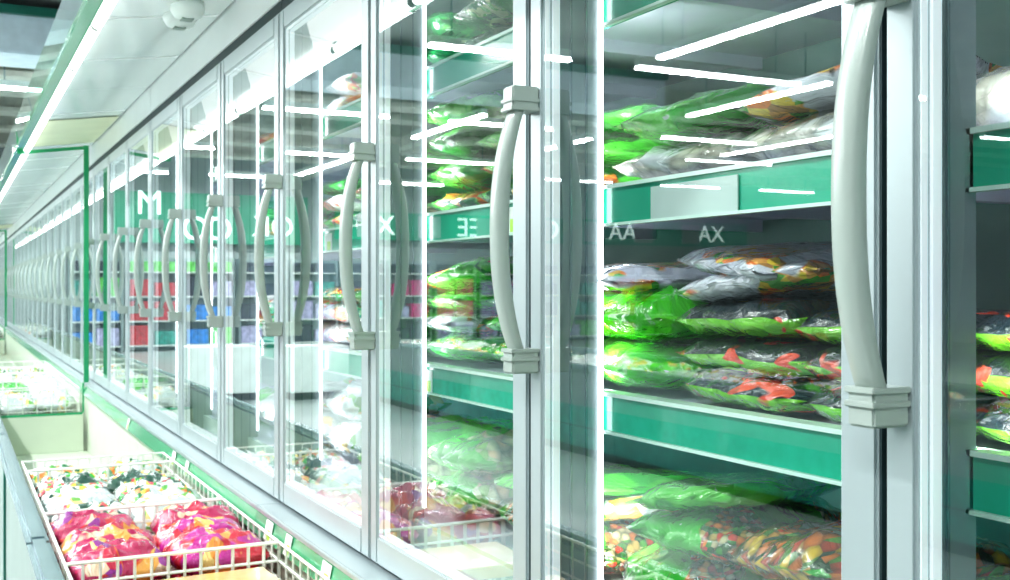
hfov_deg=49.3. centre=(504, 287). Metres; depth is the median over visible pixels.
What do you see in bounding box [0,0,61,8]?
ceiling
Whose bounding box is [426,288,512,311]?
bag
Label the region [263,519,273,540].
price tag
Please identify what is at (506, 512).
bag
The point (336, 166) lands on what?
shelf
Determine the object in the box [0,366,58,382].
wire basket
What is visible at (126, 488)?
bag
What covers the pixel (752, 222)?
shelf
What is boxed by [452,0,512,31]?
bag
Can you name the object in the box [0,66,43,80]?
ceiling beam
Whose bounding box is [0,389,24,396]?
bag
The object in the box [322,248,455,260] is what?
shelf
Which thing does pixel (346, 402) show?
bag
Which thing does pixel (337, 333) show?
bag
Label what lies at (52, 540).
wire basket
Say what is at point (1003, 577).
bag
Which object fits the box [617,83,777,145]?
bag
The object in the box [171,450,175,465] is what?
price tag
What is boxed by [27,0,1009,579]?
freezer
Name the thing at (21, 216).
freezer
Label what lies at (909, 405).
freezer
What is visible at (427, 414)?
bag
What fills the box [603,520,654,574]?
bag
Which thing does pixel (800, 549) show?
bag
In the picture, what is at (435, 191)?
bag
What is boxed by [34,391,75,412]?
bag
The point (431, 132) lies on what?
bag
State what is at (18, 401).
bag
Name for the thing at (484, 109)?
bag
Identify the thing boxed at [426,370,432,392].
price tag
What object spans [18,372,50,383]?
bag
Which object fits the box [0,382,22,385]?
bag
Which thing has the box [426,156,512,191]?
bag
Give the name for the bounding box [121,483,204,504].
bag
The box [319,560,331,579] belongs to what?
price tag
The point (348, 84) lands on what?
bag
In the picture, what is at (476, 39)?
bag
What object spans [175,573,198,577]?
bag
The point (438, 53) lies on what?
bag
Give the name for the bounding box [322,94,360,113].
bag
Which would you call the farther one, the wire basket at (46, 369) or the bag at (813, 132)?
the wire basket at (46, 369)
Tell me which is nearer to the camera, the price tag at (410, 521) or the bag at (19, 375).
the price tag at (410, 521)
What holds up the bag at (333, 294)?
on the bag at (337, 312)
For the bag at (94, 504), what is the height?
0.120 m
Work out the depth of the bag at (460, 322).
2.40 m
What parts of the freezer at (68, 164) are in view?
door handle, door handle, freezer door, glass pane, chest price rail, chest sill, freezer door, glass pane, door handle, fascia panel, freezer door, glass pane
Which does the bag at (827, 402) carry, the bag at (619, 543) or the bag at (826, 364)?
the bag at (826, 364)
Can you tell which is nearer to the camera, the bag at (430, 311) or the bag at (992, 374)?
the bag at (992, 374)
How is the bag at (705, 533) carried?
on the bag at (651, 562)
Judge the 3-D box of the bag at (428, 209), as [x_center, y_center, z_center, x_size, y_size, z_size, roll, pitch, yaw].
[-0.122,-0.185,2.716,0.347,0.060,0.242,0,-1,-25]
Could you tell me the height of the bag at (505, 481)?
0.065 m
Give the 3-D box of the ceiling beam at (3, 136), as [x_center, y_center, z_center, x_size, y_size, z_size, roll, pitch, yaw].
[-21.993,-3.400,18.893,25.750,0.500,0.590,0,0,-27]
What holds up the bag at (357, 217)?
in the freezer at (561, 64)
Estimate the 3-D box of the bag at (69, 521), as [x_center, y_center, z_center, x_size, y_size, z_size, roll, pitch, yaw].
[-1.120,0.665,2.983,0.246,0.129,0.192,0,0,-36]
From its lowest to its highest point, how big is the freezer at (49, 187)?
2.620 m
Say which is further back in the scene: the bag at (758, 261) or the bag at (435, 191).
the bag at (435, 191)
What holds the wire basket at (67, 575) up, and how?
in the freezer at (561, 64)
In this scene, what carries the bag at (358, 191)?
on the bag at (357, 217)
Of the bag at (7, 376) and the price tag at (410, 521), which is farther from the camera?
the bag at (7, 376)
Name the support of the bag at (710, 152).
in the freezer at (561, 64)
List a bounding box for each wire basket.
[0,361,50,375]
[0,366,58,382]
[0,372,67,391]
[0,379,79,414]
[21,452,174,483]
[25,461,222,535]
[43,498,278,579]
[64,541,329,579]
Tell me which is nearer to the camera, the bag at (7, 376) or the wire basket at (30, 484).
the wire basket at (30, 484)
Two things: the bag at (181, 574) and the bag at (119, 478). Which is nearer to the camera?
the bag at (181, 574)
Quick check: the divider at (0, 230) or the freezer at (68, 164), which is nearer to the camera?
the freezer at (68, 164)
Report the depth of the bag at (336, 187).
3.12 m
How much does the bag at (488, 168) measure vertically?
0.071 m
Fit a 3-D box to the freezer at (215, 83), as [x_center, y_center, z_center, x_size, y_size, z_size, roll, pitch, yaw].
[-1.045,0.240,3.989,1.392,2.620,2.172,0,0,-27]
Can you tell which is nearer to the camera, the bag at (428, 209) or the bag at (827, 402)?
the bag at (827, 402)
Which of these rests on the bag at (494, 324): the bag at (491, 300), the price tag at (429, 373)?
the bag at (491, 300)
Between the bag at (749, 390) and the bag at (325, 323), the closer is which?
the bag at (749, 390)
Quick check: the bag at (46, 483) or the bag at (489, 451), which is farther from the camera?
the bag at (46, 483)
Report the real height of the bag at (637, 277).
0.056 m
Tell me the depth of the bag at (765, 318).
1.48 m
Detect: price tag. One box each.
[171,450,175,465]
[185,460,189,476]
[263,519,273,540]
[283,533,292,557]
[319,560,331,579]
[325,233,331,250]
[408,520,411,540]
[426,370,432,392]
[509,207,512,232]
[651,174,738,218]
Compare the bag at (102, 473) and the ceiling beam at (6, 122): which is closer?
the bag at (102, 473)
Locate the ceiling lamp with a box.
[0,66,29,90]
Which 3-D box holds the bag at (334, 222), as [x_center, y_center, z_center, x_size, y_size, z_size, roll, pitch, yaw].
[-0.357,-0.189,3.234,0.349,0.072,0.244,0,0,-23]
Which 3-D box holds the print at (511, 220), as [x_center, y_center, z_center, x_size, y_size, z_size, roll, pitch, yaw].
[0.015,-0.115,2.016,0.001,0.024,0.024,0,0,-27]
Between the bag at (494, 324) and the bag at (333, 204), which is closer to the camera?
the bag at (494, 324)
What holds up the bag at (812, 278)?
on the bag at (765, 318)
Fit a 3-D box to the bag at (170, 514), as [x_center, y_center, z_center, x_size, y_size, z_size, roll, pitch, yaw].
[-0.869,0.661,3.090,0.243,0.126,0.193,0,0,-23]
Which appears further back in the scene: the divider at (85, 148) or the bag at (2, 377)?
the bag at (2, 377)
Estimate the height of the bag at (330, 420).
0.144 m
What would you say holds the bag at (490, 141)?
on the bag at (488, 168)
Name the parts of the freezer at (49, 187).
door handle, door handle, chest price rail, freezer door, glass pane, chest sill, door handle, freezer door, glass pane, fascia panel, freezer door, glass pane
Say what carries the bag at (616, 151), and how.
on the bag at (610, 176)
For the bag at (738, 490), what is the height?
0.081 m
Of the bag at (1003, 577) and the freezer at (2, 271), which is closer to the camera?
the bag at (1003, 577)
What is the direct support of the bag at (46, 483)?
on the bag
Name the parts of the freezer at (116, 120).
canopy panel, door handle, glass pane, freezer door, door handle, chest price rail, glass pane, freezer door, chest sill, door handle, fascia panel, freezer door, glass pane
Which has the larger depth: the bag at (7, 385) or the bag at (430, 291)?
the bag at (7, 385)
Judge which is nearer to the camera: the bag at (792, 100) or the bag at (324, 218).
the bag at (792, 100)
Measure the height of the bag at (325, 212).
0.070 m
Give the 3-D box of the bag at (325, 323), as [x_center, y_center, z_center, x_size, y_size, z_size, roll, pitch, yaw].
[-0.497,0.132,3.478,0.349,0.082,0.244,-1,2,-30]
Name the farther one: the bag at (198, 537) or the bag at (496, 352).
the bag at (198, 537)
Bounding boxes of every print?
[426,380,430,391]
[510,219,512,231]
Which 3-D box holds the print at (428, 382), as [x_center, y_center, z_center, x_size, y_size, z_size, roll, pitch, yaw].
[-0.166,0.211,2.373,0.001,0.024,0.024,0,0,-27]
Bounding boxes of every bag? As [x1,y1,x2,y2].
[0,368,13,372]
[0,373,17,379]
[0,376,19,382]
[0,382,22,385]
[0,384,28,393]
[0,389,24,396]
[0,393,35,415]
[14,367,39,377]
[18,370,44,377]
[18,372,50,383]
[28,464,90,485]
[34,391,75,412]
[34,471,106,494]
[38,482,112,503]
[41,490,118,520]
[44,509,139,546]
[49,500,133,521]
[57,537,170,579]
[60,522,156,554]
[98,458,166,482]
[105,469,167,492]
[113,475,184,501]
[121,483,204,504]
[131,492,198,532]
[150,500,241,534]
[154,514,243,551]
[162,525,269,575]
[166,565,180,578]
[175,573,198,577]
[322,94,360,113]
[322,179,360,195]
[322,193,360,212]
[322,197,339,215]
[322,213,360,227]
[322,215,336,228]
[322,287,360,301]
[322,299,339,320]
[322,302,360,323]
[322,320,340,342]
[322,322,351,344]
[322,378,360,410]
[322,410,352,448]
[323,380,451,420]
[324,420,360,458]
[325,72,360,95]
[353,212,360,221]
[355,187,360,199]
[355,290,360,302]
[360,413,471,429]
[426,11,484,50]
[426,46,458,66]
[426,89,506,129]
[426,125,502,157]
[426,126,452,142]
[426,148,461,170]
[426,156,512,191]
[426,171,468,200]
[426,188,490,210]
[426,201,436,212]
[426,256,512,290]
[426,275,445,297]
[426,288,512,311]
[426,306,450,330]
[426,311,498,334]
[426,330,452,356]
[426,332,504,363]
[426,415,512,449]
[426,427,512,475]
[426,456,457,494]
[426,470,512,516]
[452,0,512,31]
[457,26,510,52]
[475,130,500,149]
[476,182,512,202]
[480,160,512,178]
[483,317,501,331]
[486,291,512,306]
[488,342,506,361]
[492,464,639,489]
[496,500,512,525]
[598,262,715,292]
[603,102,658,137]
[603,137,664,168]
[603,168,640,184]
[603,285,720,343]
[603,337,710,390]
[603,467,721,497]
[603,494,657,522]
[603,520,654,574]
[611,132,753,178]
[614,543,767,579]
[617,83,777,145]
[623,496,840,565]
[632,471,840,510]
[670,298,837,338]
[674,259,836,302]
[676,241,832,280]
[676,336,835,379]
[680,367,839,413]
[723,520,1009,579]
[725,109,833,161]
[730,55,1001,126]
[791,308,1009,347]
[799,383,1009,434]
[800,344,1008,392]
[976,66,1009,126]
[976,312,1009,351]
[976,352,1009,398]
[976,400,1009,444]
[976,575,1009,579]
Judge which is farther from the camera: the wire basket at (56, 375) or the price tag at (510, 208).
the wire basket at (56, 375)
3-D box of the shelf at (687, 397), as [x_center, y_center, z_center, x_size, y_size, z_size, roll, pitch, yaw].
[0.215,0.196,2.200,0.474,0.042,2.164,0,0,-27]
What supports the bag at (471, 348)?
in the freezer at (561, 64)
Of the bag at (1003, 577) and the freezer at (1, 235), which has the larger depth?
the freezer at (1, 235)
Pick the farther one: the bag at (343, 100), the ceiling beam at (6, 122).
the ceiling beam at (6, 122)
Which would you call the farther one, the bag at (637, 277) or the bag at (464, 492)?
the bag at (464, 492)
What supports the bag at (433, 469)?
in the freezer at (561, 64)
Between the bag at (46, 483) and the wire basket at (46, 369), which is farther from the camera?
the wire basket at (46, 369)
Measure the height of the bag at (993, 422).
0.058 m
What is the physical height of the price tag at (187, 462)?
0.049 m
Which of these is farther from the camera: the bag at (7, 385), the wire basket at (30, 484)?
the bag at (7, 385)
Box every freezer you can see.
[0,0,496,579]
[0,58,151,471]
[0,124,94,448]
[0,167,62,413]
[0,195,41,367]
[0,209,27,371]
[0,220,17,363]
[0,228,9,354]
[0,234,3,322]
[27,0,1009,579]
[831,0,1009,579]
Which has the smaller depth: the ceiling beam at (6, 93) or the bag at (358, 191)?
the bag at (358, 191)
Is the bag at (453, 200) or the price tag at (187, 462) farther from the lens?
the price tag at (187, 462)
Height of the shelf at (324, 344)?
0.042 m
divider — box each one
[0,133,88,417]
[0,230,6,339]
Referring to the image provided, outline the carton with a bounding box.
[162,567,279,579]
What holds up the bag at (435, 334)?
in the freezer at (561, 64)
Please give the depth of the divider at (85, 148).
6.75 m
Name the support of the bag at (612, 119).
on the bag at (616, 151)
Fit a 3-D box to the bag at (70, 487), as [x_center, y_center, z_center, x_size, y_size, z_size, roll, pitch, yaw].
[-1.381,0.682,3.526,0.244,0.113,0.184,0,0,-25]
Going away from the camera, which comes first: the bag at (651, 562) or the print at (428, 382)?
the bag at (651, 562)
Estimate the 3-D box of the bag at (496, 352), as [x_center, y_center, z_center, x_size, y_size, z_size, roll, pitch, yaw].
[0.153,0.129,2.285,0.344,0.082,0.243,0,-1,-25]
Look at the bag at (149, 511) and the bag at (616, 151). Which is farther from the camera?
the bag at (149, 511)
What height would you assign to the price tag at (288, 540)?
0.049 m
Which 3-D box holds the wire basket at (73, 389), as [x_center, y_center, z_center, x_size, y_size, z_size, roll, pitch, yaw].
[-3.029,0.757,7.063,0.498,0.272,0.708,0,0,-27]
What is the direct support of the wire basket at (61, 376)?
in the freezer at (68, 164)
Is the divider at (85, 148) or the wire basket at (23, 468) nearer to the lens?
the wire basket at (23, 468)
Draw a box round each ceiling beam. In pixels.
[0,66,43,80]
[0,89,25,97]
[0,96,23,115]
[0,115,16,132]
[0,132,15,146]
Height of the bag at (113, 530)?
0.127 m
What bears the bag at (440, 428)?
on the bag at (433, 469)
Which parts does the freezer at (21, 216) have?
door handle, door handle, chest price rail, glass pane, freezer door, chest sill, door handle, glass pane, fascia panel, freezer door, glass pane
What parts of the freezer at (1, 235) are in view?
glass pane, freezer door, glass pane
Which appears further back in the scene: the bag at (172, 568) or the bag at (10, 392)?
the bag at (10, 392)
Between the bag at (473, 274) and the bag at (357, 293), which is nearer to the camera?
the bag at (473, 274)
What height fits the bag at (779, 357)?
0.057 m
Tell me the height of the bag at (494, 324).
0.074 m
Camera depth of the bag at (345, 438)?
3.06 m
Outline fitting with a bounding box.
[163,0,204,30]
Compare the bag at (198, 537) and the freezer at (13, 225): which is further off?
the freezer at (13, 225)
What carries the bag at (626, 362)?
in the freezer at (561, 64)
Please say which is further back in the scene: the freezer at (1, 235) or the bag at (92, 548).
the freezer at (1, 235)
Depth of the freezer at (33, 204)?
11.60 m
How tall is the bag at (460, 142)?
0.082 m
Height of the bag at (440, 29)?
0.102 m
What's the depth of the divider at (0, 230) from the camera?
16.46 m
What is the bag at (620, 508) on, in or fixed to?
on the bag at (619, 543)
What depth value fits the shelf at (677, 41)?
1.99 m
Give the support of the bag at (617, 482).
on the bag at (620, 508)
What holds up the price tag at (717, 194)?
attached to the freezer at (561, 64)
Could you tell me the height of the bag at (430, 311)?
0.069 m
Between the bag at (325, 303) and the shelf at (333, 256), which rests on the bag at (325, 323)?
the bag at (325, 303)
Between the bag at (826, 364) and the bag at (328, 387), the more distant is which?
the bag at (328, 387)
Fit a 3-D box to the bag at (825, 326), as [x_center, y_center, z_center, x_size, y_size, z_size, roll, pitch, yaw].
[0.561,0.049,1.375,0.347,0.053,0.254,1,-1,-29]
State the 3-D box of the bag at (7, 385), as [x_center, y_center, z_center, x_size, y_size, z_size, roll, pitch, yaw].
[-3.371,0.726,7.509,0.247,0.140,0.336,-1,1,-16]
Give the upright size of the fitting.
0.054 m
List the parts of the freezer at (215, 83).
post, door handle, glass pane, freezer door, door handle, chest price rail, glass pane, freezer door, chest sill, door handle, fascia panel, glass pane, freezer door, price rail, price rail, price rail, panel, panel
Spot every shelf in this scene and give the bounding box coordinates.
[322,128,360,182]
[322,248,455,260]
[322,342,351,349]
[355,0,840,128]
[356,350,1009,450]
[426,189,1009,248]
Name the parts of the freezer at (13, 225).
canopy panel, chest price rail, door handle, glass pane, door handle, glass pane, freezer door, fascia panel, glass pane, freezer door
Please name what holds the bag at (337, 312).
on the bag at (337, 333)
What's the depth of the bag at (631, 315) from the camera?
1.72 m
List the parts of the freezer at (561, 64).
door handle, glass pane, chest price rail, freezer door, chest sill, door handle, panel, freezer door, price rail, door handle, price rail, price rail, freezer door, panel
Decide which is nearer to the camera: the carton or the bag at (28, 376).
the carton
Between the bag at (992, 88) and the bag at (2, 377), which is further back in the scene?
the bag at (2, 377)
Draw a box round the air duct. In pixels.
[0,3,57,68]
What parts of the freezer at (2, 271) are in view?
door handle, door handle, freezer door, glass pane, fascia panel, freezer door, glass pane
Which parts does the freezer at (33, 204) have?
door handle, chest price rail, door handle, freezer door, glass pane, chest sill, door handle, freezer door, glass pane, fascia panel, glass pane, freezer door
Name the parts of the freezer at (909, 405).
door handle, freezer door, price rail, price rail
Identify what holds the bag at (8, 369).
on the bag
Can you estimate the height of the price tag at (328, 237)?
0.050 m
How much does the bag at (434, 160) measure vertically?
0.082 m
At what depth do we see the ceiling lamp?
15.68 m
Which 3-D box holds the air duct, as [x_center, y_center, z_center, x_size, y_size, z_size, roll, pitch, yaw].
[-10.268,-3.300,12.248,10.700,0.700,1.080,0,0,-27]
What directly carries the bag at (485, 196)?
in the freezer at (561, 64)
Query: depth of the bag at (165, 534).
2.87 m
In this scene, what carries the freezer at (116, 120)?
on the floor
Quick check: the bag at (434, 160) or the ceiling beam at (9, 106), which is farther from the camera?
the ceiling beam at (9, 106)
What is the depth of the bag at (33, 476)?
3.84 m
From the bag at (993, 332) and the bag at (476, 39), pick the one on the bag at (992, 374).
the bag at (993, 332)
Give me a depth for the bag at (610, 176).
1.85 m
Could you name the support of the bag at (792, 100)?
on the bag at (813, 132)
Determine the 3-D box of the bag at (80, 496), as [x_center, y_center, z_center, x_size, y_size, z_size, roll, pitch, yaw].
[-1.307,0.682,3.380,0.244,0.114,0.184,0,0,-26]
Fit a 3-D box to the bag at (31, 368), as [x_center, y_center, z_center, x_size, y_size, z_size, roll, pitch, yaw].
[-3.972,0.727,9.168,0.241,0.137,0.334,0,0,-27]
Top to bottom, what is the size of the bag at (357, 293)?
0.062 m

